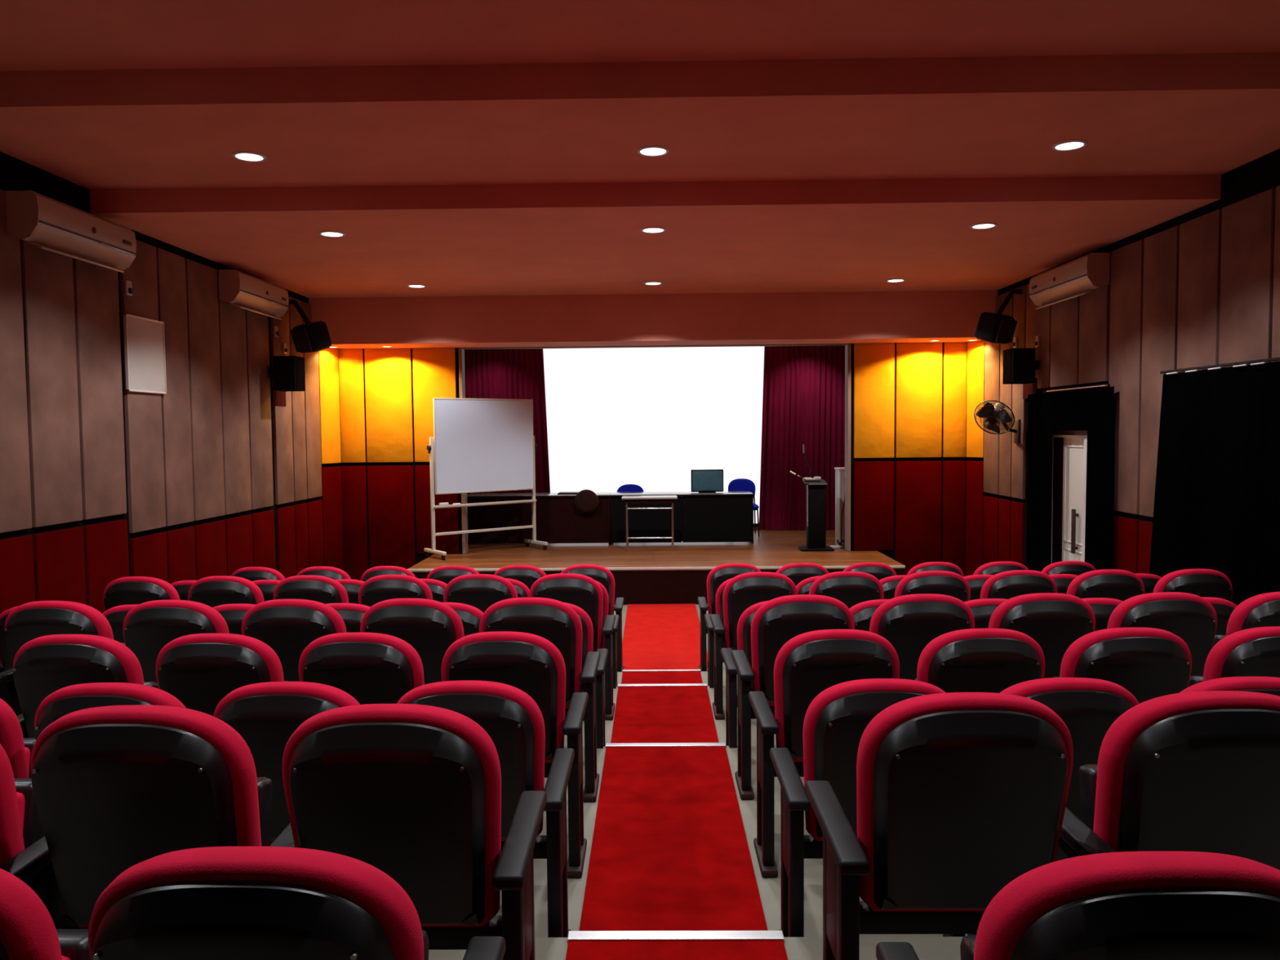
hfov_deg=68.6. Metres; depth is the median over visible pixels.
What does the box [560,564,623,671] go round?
seat
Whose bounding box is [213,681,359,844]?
seat
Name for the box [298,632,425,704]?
seat
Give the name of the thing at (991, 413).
wall fan
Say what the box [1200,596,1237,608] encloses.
cushion
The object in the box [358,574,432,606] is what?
seat
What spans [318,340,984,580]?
wall
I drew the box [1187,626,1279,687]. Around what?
seat
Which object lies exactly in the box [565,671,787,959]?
carpet
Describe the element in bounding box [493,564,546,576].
cushion
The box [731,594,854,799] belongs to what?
seat
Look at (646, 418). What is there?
projection screen
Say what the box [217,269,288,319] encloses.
air conditioner
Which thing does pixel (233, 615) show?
seat
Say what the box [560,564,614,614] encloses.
cushion
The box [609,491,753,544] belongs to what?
conference table
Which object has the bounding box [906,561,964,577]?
seat
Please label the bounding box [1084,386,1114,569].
drape
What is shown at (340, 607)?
cushion
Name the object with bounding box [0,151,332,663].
wall
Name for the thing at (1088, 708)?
seat
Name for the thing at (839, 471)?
base cabinet
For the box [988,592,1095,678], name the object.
seat
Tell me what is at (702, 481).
monitor
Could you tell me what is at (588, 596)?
cushion
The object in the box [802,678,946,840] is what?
cushion
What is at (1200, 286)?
wall
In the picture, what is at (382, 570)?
seat
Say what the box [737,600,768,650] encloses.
cushion
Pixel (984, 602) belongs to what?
cushion
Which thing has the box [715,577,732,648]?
cushion
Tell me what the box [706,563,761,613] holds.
backrest
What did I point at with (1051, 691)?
cushion
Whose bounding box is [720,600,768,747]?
seat
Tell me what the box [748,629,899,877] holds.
seat
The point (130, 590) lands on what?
seat
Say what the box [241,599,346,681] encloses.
seat
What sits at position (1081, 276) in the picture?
air conditioner
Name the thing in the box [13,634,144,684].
cushion
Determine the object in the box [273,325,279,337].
wall socket
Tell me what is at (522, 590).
seat
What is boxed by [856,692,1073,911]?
cushion
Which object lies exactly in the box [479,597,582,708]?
cushion
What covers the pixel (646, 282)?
recessed light
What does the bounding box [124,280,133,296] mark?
wall socket
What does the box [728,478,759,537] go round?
padded chair
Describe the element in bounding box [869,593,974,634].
backrest
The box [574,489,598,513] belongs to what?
disc
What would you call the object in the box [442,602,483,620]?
cushion
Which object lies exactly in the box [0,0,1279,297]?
ceiling
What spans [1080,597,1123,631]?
seat
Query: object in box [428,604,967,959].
floor
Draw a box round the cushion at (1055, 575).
[1048,573,1078,578]
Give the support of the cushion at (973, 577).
on the seat at (975, 582)
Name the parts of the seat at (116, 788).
armrest, leg, panel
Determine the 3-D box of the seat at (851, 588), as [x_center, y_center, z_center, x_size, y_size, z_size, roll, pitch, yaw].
[1.326,1.057,6.252,0.566,0.956,0.498,0,3,1]
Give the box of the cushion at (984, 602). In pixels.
[964,598,1008,608]
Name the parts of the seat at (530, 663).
leg, armrest, panel, leg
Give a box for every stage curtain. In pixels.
[464,348,550,494]
[759,345,844,529]
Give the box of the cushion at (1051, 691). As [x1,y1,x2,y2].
[1000,677,1138,706]
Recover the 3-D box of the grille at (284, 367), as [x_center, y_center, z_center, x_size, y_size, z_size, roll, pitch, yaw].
[-3.926,-1.181,10.352,0.244,0.364,0.014,0,3,1]
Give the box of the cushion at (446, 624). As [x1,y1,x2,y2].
[360,598,464,639]
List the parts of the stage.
panel, power strip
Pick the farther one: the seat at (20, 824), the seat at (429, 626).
the seat at (429, 626)
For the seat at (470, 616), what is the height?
0.956 m
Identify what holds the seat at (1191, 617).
on the floor
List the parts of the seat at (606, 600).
leg, armrest, leg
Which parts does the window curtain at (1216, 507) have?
rail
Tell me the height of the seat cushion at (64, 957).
0.257 m
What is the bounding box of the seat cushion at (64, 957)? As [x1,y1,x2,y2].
[62,955,70,959]
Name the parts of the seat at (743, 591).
leg, panel, armrest, leg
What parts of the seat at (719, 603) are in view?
panel, leg, armrest, leg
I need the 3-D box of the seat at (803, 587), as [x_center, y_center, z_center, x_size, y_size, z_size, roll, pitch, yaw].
[1.337,1.160,6.978,0.566,0.956,0.498,0,3,1]
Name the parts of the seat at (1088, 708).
leg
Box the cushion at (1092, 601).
[1080,597,1123,604]
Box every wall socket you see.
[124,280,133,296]
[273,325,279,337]
[282,342,287,353]
[1012,337,1017,347]
[1034,335,1039,346]
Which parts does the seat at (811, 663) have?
leg, panel, armrest, leg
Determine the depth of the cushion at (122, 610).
5.06 m
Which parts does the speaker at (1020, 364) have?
wall plate, mount arm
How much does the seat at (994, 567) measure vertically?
0.956 m
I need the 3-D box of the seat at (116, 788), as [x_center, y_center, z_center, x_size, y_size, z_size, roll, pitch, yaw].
[-1.135,0.962,2.253,0.566,0.956,0.498,-1,3,1]
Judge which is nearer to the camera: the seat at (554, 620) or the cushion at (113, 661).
the cushion at (113, 661)
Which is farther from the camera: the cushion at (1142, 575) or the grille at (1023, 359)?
the grille at (1023, 359)
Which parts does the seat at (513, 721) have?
leg, armrest, panel, leg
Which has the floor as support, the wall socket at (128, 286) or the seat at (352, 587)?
the seat at (352, 587)
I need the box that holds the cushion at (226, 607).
[212,604,255,611]
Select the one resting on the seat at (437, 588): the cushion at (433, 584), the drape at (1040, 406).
the cushion at (433, 584)
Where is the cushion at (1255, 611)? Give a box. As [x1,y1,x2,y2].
[1226,591,1279,635]
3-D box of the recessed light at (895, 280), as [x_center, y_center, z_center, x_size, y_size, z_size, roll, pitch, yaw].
[2.941,-2.294,10.787,0.220,0.011,0.220,0,3,1]
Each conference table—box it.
[466,492,611,544]
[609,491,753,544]
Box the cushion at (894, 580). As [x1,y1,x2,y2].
[879,574,908,585]
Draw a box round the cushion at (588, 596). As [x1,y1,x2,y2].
[528,573,603,651]
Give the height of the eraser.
0.040 m
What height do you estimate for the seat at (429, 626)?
0.956 m
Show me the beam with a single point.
(914, 316)
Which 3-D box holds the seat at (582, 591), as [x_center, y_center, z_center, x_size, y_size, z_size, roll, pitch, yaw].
[-0.479,1.073,6.277,0.612,0.956,0.498,0,3,1]
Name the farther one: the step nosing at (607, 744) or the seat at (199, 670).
the step nosing at (607, 744)
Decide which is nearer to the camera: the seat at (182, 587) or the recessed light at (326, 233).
the seat at (182, 587)
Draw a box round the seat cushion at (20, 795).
[16,791,25,833]
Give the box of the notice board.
[123,313,166,394]
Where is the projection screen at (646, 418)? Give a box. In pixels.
[542,346,764,524]
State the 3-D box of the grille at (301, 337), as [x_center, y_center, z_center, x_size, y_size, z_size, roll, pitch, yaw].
[-3.912,-1.611,10.822,0.280,0.254,0.099,2,4,36]
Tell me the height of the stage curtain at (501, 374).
3.260 m
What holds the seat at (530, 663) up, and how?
on the floor
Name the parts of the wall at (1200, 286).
panel, panel, panel, panel, panel, panel, panel, panel, panel, panel, panel, panel, panel, panel, panel, panel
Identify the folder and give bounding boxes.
[557,491,579,494]
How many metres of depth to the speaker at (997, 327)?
10.72 m
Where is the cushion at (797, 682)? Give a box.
[773,629,899,761]
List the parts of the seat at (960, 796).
leg, panel, armrest, leg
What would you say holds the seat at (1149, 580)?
on the floor
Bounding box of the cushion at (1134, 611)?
[1106,591,1217,646]
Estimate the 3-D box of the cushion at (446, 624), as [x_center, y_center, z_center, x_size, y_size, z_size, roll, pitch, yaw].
[-1.073,0.825,4.446,0.486,0.560,0.226,0,3,1]
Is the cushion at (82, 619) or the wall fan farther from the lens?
the wall fan
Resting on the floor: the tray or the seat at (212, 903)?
the seat at (212, 903)
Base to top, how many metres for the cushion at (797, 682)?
0.560 m
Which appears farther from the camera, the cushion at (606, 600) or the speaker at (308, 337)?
the speaker at (308, 337)
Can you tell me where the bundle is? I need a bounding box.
[802,476,821,479]
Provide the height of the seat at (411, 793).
0.956 m
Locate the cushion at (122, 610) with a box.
[102,604,139,616]
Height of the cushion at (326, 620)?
0.560 m
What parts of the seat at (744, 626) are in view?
panel, leg, armrest, leg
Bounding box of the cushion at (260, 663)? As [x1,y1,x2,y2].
[155,633,284,688]
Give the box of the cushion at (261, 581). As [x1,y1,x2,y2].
[252,579,281,584]
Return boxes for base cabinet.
[834,466,844,547]
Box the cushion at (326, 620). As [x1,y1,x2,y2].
[241,599,346,635]
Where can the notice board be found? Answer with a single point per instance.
(144, 337)
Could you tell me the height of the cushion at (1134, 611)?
0.560 m
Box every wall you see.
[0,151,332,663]
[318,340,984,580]
[977,148,1279,573]
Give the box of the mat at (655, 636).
[622,604,707,670]
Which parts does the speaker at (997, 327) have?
bracket arm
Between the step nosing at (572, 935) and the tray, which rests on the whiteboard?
the tray
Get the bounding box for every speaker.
[268,355,305,406]
[288,299,332,353]
[974,288,1022,343]
[1002,347,1039,399]
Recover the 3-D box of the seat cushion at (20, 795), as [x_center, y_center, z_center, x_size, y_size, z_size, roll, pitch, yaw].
[-1.673,0.886,2.254,0.370,0.257,0.082,0,3,1]
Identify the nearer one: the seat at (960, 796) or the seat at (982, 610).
the seat at (960, 796)
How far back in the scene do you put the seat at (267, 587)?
6.78 m
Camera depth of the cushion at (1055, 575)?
6.72 m
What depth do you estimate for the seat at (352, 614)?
5.04 m
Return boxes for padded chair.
[617,484,644,492]
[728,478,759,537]
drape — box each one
[1026,391,1053,571]
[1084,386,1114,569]
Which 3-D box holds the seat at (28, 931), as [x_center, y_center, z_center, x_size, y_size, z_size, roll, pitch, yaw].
[-1.145,0.999,1.542,0.566,0.956,0.498,0,3,1]
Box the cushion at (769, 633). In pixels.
[751,594,854,706]
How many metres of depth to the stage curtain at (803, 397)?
15.06 m
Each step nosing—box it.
[567,930,784,940]
[605,742,726,746]
[617,683,707,686]
[622,669,700,671]
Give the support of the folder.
on the conference table at (558, 520)
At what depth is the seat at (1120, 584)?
5.99 m
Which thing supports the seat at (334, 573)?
on the floor
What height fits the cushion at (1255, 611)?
0.560 m
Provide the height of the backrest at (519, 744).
0.560 m
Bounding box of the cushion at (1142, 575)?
[1134,573,1161,579]
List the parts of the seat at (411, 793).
armrest, leg, armrest, panel, leg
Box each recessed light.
[231,151,266,161]
[318,231,345,237]
[407,284,426,288]
[636,145,669,156]
[640,226,666,233]
[644,281,662,284]
[885,278,905,282]
[969,222,997,229]
[1051,139,1087,151]
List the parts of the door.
panel moulding, panel moulding, handle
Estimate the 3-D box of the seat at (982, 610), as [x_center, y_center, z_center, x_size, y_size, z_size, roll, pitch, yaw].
[1.874,1.105,5.236,0.566,0.956,0.498,0,3,1]
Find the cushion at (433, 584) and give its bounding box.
[419,578,447,588]
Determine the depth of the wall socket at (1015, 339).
10.97 m
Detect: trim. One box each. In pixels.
[458,347,468,554]
[462,343,846,349]
[844,343,851,551]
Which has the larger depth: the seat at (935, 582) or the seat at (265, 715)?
the seat at (935, 582)
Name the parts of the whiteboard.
clamp knob, post, board frame, post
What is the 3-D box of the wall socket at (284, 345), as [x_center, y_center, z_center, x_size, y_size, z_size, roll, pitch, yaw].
[-4.112,-1.526,10.872,0.040,0.120,0.080,0,3,1]
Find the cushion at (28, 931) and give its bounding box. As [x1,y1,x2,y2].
[0,868,62,959]
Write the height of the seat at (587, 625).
0.956 m
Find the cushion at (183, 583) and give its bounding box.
[170,580,196,586]
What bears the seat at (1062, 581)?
on the floor
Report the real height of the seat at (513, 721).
0.956 m
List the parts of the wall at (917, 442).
panel, panel, panel, panel, panel, panel, panel, panel, panel, panel, panel, panel, panel, panel, panel, panel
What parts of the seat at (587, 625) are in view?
leg, armrest, panel, leg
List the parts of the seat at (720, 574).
panel, leg, armrest, leg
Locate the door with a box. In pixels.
[1051,430,1087,563]
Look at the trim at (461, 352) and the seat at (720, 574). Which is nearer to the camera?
the seat at (720, 574)
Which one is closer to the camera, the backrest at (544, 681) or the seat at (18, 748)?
the seat at (18, 748)
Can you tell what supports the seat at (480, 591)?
on the floor
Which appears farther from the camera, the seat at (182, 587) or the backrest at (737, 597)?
the seat at (182, 587)
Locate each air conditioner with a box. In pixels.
[5,190,137,272]
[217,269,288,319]
[1028,252,1110,309]
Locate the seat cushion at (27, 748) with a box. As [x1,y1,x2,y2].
[24,746,30,773]
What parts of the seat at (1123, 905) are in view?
armrest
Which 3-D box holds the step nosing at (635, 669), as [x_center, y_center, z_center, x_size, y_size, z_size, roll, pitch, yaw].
[0.180,1.605,7.844,0.656,0.029,0.034,0,3,1]
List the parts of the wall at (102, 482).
panel, panel, panel, panel, panel, panel, panel, panel, panel, panel, panel, panel, panel, panel, panel, panel, panel, panel, panel, panel, panel, panel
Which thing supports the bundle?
on the podium
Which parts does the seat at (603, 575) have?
leg, armrest, leg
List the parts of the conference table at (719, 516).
panel, panel, panel, panel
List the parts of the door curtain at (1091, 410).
rail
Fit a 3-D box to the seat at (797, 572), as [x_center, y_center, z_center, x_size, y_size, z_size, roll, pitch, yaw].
[1.350,1.163,8.068,0.566,0.956,0.498,0,3,1]
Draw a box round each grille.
[272,356,295,389]
[290,328,311,351]
[995,319,1017,342]
[1012,348,1035,382]
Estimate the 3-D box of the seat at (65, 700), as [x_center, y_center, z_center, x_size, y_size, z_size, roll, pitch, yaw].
[-1.682,1.098,3.112,0.566,0.956,0.498,0,3,1]
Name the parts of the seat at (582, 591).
leg, armrest, panel, leg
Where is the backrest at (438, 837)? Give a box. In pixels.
[282,703,501,926]
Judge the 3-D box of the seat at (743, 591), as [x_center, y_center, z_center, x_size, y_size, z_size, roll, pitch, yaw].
[0.766,1.062,6.260,0.566,0.956,0.498,-1,3,1]
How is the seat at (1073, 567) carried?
on the floor
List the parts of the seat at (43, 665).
armrest, panel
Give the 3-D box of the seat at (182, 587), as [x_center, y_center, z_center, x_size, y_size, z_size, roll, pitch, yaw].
[-3.291,1.200,7.043,0.566,0.956,0.498,-1,3,0]
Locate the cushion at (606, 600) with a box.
[595,580,608,648]
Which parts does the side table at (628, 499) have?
leg, leg, leg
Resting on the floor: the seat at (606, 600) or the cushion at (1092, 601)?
the seat at (606, 600)
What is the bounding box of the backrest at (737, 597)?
[722,572,797,648]
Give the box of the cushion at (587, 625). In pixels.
[564,602,593,653]
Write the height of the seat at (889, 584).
0.956 m
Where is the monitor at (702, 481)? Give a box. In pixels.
[690,469,723,493]
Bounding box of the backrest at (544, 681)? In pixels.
[441,631,565,763]
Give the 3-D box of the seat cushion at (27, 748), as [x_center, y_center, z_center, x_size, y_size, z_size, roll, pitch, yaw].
[-2.220,1.022,3.114,0.370,0.257,0.082,-1,3,1]
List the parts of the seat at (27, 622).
leg, armrest, panel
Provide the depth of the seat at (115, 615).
5.06 m
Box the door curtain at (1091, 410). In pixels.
[1026,383,1114,571]
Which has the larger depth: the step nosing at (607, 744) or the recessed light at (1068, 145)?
the recessed light at (1068, 145)
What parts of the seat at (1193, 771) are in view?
panel, armrest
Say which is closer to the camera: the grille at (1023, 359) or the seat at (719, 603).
the seat at (719, 603)
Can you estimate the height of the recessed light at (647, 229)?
0.011 m
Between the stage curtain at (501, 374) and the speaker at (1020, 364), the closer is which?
the speaker at (1020, 364)
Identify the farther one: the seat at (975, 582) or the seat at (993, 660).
the seat at (975, 582)
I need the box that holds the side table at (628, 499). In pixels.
[621,495,677,551]
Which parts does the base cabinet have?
corner trim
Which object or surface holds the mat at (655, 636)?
on the floor
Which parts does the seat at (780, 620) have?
leg, panel, armrest, leg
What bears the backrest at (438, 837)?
on the seat at (411, 793)
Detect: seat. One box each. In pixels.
[0,600,125,715]
[0,606,17,681]
[0,697,35,777]
[0,705,272,928]
[0,743,44,865]
[0,868,90,959]
[13,634,158,737]
[34,682,186,740]
[88,846,505,959]
[102,576,179,610]
[102,604,139,643]
[123,600,229,683]
[155,633,288,715]
[170,580,196,600]
[187,575,264,607]
[212,604,255,635]
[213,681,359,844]
[231,566,284,581]
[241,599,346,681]
[252,579,281,601]
[269,703,546,959]
[273,575,348,604]
[297,566,351,579]
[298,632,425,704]
[326,603,370,632]
[335,578,364,604]
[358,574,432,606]
[360,565,415,581]
[360,598,464,684]
[396,680,574,937]
[419,578,447,602]
[426,565,479,584]
[441,631,588,877]
[442,602,483,635]
[443,573,517,613]
[479,597,599,801]
[493,564,546,590]
[505,577,529,597]
[528,573,615,719]
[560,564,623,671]
[564,602,608,748]
[595,580,619,688]
[697,563,761,671]
[704,577,732,688]
[710,572,797,719]
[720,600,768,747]
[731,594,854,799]
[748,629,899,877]
[769,678,946,937]
[775,562,828,586]
[795,575,822,595]
[804,692,1073,959]
[808,571,884,608]
[843,562,896,580]
[849,599,888,631]
[869,593,974,679]
[875,851,1279,959]
[879,574,908,599]
[894,570,970,602]
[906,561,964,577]
[914,628,1044,693]
[942,677,1138,937]
[963,574,993,599]
[964,598,1008,628]
[973,561,1028,574]
[980,569,1057,599]
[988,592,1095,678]
[1040,560,1096,575]
[1048,573,1078,593]
[1053,626,1191,703]
[1055,690,1279,870]
[1066,568,1144,600]
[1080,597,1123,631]
[1106,591,1217,675]
[1134,573,1161,593]
[1152,568,1232,601]
[1179,676,1279,696]
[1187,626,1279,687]
[1200,596,1237,635]
[1212,591,1279,647]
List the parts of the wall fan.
blade, blade, motor, blade, wall plate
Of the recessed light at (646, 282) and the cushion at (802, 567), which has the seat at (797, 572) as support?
the cushion at (802, 567)
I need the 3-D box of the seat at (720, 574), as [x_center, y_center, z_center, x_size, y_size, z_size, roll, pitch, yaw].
[0.790,1.168,8.076,0.566,0.956,0.498,0,3,1]
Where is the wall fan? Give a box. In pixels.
[973,400,1020,443]
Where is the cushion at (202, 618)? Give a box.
[123,600,229,646]
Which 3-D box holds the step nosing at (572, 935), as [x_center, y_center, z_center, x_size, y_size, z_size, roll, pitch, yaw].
[0.108,1.406,2.856,0.656,0.044,0.048,0,3,1]
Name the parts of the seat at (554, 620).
leg, armrest, panel, leg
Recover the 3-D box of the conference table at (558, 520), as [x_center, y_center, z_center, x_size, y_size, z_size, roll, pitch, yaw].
[-1.474,0.564,13.707,2.100,0.715,0.604,0,3,1]
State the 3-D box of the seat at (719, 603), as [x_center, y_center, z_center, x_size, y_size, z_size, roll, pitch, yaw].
[0.777,1.165,6.986,0.566,0.956,0.498,0,3,1]
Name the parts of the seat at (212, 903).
armrest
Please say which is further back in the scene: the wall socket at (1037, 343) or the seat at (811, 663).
the wall socket at (1037, 343)
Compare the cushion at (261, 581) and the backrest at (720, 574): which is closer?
the cushion at (261, 581)
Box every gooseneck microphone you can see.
[790,471,807,481]
[803,444,810,477]
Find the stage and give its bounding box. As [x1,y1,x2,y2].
[407,527,905,604]
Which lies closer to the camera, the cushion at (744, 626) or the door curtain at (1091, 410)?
the cushion at (744, 626)
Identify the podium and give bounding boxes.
[797,479,834,551]
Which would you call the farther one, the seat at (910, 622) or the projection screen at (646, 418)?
the projection screen at (646, 418)
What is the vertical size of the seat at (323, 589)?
0.956 m
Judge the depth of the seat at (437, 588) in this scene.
6.78 m
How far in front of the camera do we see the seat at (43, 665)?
3.60 m
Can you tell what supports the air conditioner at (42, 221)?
attached to the wall at (102, 482)
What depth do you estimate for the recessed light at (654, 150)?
6.31 m
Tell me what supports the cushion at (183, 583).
on the seat at (182, 587)
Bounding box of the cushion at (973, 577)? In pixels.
[963,574,993,581]
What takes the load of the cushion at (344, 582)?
on the seat at (352, 587)
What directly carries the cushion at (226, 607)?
on the seat at (233, 615)
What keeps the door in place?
in the wall at (1200, 286)
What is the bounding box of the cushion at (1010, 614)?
[988,592,1095,631]
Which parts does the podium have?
edge trim, plate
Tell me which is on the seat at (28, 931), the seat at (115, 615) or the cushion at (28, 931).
the cushion at (28, 931)
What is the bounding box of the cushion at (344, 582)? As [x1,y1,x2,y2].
[335,578,364,586]
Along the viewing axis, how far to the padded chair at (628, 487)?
14.52 m
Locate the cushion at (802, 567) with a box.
[775,562,828,573]
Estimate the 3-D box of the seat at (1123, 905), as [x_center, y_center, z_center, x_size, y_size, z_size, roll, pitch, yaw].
[0.715,0.985,1.491,0.566,0.956,0.498,0,3,1]
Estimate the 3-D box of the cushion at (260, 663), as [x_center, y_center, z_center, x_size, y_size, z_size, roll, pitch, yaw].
[-1.652,0.869,3.713,0.486,0.560,0.226,-1,3,1]
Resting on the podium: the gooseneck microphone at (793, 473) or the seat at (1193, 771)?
the gooseneck microphone at (793, 473)
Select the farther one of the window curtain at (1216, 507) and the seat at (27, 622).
the window curtain at (1216, 507)
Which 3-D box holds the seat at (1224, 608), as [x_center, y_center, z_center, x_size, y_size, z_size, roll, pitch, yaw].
[2.994,1.095,5.220,0.566,0.956,0.498,0,3,1]
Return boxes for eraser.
[439,502,448,505]
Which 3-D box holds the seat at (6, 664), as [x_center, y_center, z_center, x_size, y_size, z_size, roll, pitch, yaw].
[-3.317,1.150,5.308,0.566,0.956,0.498,0,3,1]
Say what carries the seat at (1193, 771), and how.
on the floor
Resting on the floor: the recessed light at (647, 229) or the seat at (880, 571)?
the seat at (880, 571)
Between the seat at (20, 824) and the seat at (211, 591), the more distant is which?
the seat at (211, 591)
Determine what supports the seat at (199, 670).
on the floor
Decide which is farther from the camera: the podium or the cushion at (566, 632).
the podium
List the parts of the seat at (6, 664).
armrest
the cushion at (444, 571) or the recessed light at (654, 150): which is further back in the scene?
the cushion at (444, 571)
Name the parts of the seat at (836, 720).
leg, panel, armrest, leg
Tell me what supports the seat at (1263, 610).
on the floor
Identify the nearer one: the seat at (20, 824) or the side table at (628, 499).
the seat at (20, 824)
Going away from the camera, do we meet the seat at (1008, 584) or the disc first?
the seat at (1008, 584)
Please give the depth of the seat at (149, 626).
4.34 m
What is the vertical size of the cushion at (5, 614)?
0.560 m
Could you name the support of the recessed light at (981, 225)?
in the ceiling
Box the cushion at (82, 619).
[4,600,113,639]
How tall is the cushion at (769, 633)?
0.560 m
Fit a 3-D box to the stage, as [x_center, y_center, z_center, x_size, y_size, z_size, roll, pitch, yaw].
[0.198,1.092,13.462,6.880,0.561,4.602,0,3,1]
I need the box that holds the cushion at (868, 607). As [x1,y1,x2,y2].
[849,599,888,615]
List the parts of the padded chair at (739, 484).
backrest, leg, seat, leg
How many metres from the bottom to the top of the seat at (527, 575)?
0.956 m
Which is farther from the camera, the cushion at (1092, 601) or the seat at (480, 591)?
the seat at (480, 591)
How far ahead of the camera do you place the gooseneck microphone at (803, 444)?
12.71 m
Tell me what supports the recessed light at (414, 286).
in the ceiling
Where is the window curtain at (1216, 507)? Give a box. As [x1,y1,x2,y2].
[1149,357,1279,605]
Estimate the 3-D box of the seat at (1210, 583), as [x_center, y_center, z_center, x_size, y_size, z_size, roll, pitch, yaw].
[3.588,1.038,6.221,0.612,0.956,0.498,0,3,1]
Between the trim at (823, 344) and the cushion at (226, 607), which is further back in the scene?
the trim at (823, 344)
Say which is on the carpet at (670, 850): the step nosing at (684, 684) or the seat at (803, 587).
the step nosing at (684, 684)
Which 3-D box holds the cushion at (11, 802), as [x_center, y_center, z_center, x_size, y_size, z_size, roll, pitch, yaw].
[-1.676,0.775,2.147,0.486,0.560,0.226,0,3,1]
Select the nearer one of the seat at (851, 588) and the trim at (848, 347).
the seat at (851, 588)
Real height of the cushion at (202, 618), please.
0.560 m
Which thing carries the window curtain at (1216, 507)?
attached to the wall at (1200, 286)
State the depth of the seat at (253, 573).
7.89 m
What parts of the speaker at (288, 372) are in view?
mount arm, wall plate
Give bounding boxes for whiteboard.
[423,397,547,559]
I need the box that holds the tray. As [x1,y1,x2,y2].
[433,499,536,508]
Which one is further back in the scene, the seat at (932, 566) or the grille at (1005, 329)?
the grille at (1005, 329)
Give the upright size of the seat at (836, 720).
0.956 m
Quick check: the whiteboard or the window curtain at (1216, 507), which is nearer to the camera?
the window curtain at (1216, 507)
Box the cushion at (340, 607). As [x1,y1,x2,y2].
[326,603,370,612]
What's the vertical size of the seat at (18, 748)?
0.956 m
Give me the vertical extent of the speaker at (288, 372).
0.540 m
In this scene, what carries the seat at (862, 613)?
on the floor
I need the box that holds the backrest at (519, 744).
[396,680,545,841]
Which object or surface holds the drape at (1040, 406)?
hanging from the door curtain at (1091, 410)
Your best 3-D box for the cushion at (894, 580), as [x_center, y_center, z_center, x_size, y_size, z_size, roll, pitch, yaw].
[1.917,0.962,6.856,0.486,0.560,0.226,-1,3,0]
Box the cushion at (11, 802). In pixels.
[0,743,24,865]
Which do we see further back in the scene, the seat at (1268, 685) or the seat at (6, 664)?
the seat at (6, 664)
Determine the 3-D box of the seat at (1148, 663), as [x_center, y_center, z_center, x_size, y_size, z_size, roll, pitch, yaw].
[1.867,1.030,3.778,0.566,0.956,0.498,0,3,1]
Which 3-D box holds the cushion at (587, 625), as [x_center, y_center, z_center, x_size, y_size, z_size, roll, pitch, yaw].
[-0.498,0.933,5.155,0.486,0.560,0.226,-1,3,1]
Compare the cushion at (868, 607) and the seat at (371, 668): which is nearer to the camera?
the seat at (371, 668)
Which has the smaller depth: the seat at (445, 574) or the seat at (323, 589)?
the seat at (323, 589)
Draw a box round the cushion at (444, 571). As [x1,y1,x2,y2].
[426,565,479,578]
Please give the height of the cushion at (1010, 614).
0.560 m
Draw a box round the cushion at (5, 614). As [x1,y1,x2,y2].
[0,606,17,618]
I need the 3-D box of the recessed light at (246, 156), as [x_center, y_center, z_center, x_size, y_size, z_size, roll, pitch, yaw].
[-2.650,-2.192,6.361,0.220,0.011,0.220,0,3,1]
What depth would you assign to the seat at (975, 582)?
6.72 m
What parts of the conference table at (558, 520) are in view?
panel, panel, panel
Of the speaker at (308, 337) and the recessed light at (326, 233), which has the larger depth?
the speaker at (308, 337)
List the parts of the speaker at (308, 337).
bracket arm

